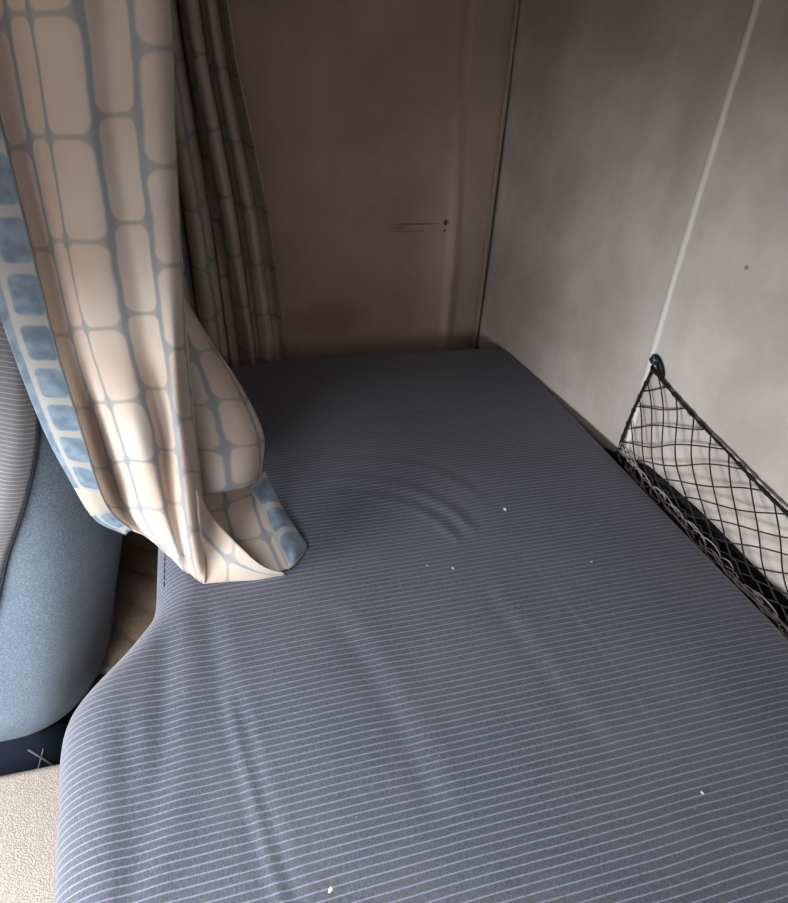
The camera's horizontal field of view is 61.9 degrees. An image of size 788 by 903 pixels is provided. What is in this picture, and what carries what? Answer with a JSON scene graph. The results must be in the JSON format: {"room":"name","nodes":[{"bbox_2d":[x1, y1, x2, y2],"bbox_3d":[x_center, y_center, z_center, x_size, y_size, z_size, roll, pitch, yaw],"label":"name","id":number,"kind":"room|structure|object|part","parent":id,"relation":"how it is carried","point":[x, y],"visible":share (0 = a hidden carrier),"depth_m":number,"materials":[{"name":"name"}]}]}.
{"room":"vehicle interior","nodes":[
{"label":"vehicle interior","id":0,"kind":"room"},
{"bbox_2d":[82,674,102,699],"bbox_3d":[-0.589,1.212,0.920,2.450,0.050,2.350,-6,35,-14],"label":"floor","id":1,"kind":"structure","parent":0,"point":[99,677],"depth_m":1.75,"materials":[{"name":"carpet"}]},
{"bbox_2d":[0,764,59,902],"bbox_3d":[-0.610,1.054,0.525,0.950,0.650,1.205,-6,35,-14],"label":"carpet","id":2,"kind":"object","parent":1,"relation":"on","point":[29,800],"visible":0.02,"depth_m":0.82,"materials":[{"name":"carpet"}]},
{"bbox_2d":[0,318,122,775],"bbox_3d":[-0.850,0.248,1.089,0.882,1.340,0.596,-6,35,-14],"label":"seat","id":3,"kind":"object","parent":1,"relation":"on","point":[59,565],"visible":0.56,"depth_m":0.91,"materials":[{"name":"fabric"}]},
{"bbox_3d":[-0.620,-0.022,1.018,0.410,0.790,0.524,-6,35,-14],"label":"backrest","id":4,"kind":"part","parent":3,"relation":"part of","materials":[{"name":"fabric"}]},
{"bbox_3d":[-0.980,0.644,1.351,0.530,0.380,0.400,-6,35,-14],"label":"seat","id":5,"kind":"part","parent":3,"relation":"part of","materials":[{"name":"fabric"}]},
{"bbox_3d":[0.113,0.742,0.943,0.685,0.772,1.870,-6,35,-14],"label":"box","id":6,"kind":"object","parent":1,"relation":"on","visible":0},
{"bbox_2d":[54,348,787,902],"bbox_3d":[0.093,0.341,0.722,0.877,0.135,1.837,-6,35,-14],"label":"mattress","id":7,"kind":"object","parent":6,"relation":"on","point":[530,719],"visible":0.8,"depth_m":0.72,"materials":[{"name":"fabric"}]},
{"bbox_2d":[229,0,514,361],"bbox_3d":[-0.849,-0.168,1.333,2.250,1.760,0.028,-7,35,-14],"label":"wall","id":8,"kind":"structure","parent":0,"point":[375,124],"depth_m":1.31,"materials":[{"name":"fabric"}]},
{"bbox_2d":[472,0,519,348],"bbox_3d":[0.217,-0.616,1.373,0.012,0.960,0.010,-6,35,-14],"label":"trim","id":9,"kind":"structure","parent":8,"relation":"attached to","point":[517,2],"depth_m":1.38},
{"bbox_2d":[476,0,787,599],"bbox_3d":[0.620,-0.043,0.509,0.021,0.915,2.240,-10,36,-18],"label":"wall","id":10,"kind":"structure","parent":0,"point":[641,206],"depth_m":0.99,"materials":[{"name":"paint"}]},
{"bbox_2d":[476,347,787,639],"bbox_3d":[0.597,0.354,0.772,0.015,0.171,2.239,-10,36,-18],"label":"trim","id":11,"kind":"structure","parent":10,"relation":"attached to","point":[736,553],"depth_m":0.98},
{"bbox_2d":[649,354,659,364],"bbox_3d":[0.412,-0.145,1.038,0.015,0.018,0.018,-6,35,-14],"label":"hook","id":12,"kind":"object","parent":10,"relation":"attached to","point":[652,359],"visible":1,"depth_m":1.03,"materials":[{"name":"plastic"}]},
{"bbox_2d":[615,356,787,638],"bbox_3d":[0.532,0.183,0.741,0.044,0.221,0.941,-7,35,-15],"label":"net","id":13,"kind":"object","parent":12,"relation":"hanging from","point":[754,596],"visible":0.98,"depth_m":0.96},
{"bbox_3d":[0.402,-0.062,1.101,0.008,0.183,0.032,-6,35,-14],"label":"cord","id":14,"kind":"part","parent":13,"relation":"part of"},
{"bbox_3d":[0.521,0.262,0.803,0.014,0.020,0.918,-7,35,-14],"label":"cord","id":15,"kind":"part","parent":13,"relation":"part of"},
{"bbox_3d":[0.548,0.148,0.705,0.021,0.081,0.913,-7,35,-15],"label":"rim cord","id":16,"kind":"part","parent":13,"relation":"part of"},
{"bbox_3d":[-0.500,-0.292,-0.083,2.460,0.050,2.350,-6,35,-14],"label":"ceiling","id":17,"kind":"structure","parent":0,"visible":0},
{"bbox_3d":[-0.138,-0.317,0.057,0.016,0.016,2.210,-6,35,-14],"label":"rail","id":18,"kind":"object","parent":17,"relation":"attached to","visible":0},
{"bbox_2d":[0,0,307,583],"bbox_3d":[-0.229,-0.189,0.628,0.274,0.830,0.169,-6,35,-14],"label":"curtain","id":19,"kind":"object","parent":18,"relation":"hanging from","point":[148,423],"visible":1,"depth_m":0.59,"materials":[{"name":"beige fabric"}]},
{"bbox_2d":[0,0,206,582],"bbox_3d":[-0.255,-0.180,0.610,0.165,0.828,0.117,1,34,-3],"label":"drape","id":20,"kind":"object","parent":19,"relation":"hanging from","point":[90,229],"depth_m":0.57,"materials":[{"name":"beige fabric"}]},
{"bbox_2d":[170,0,285,366],"bbox_3d":[-0.270,-0.394,0.999,0.238,0.900,0.543,-6,35,-14],"label":"curtain","id":21,"kind":"object","parent":18,"relation":"hanging from","point":[230,279],"visible":0.56,"depth_m":1.19,"materials":[{"name":"beige fabric"}]},
{"bbox_3d":[-0.528,0.512,1.497,0.140,0.480,0.580,-6,35,-14],"label":"step","id":22,"kind":"structure","parent":0,"visible":0},
{"bbox_2d":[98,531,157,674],"bbox_3d":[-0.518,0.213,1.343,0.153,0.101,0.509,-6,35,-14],"label":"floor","id":23,"kind":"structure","parent":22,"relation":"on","point":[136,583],"depth_m":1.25,"materials":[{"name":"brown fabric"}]}
]}

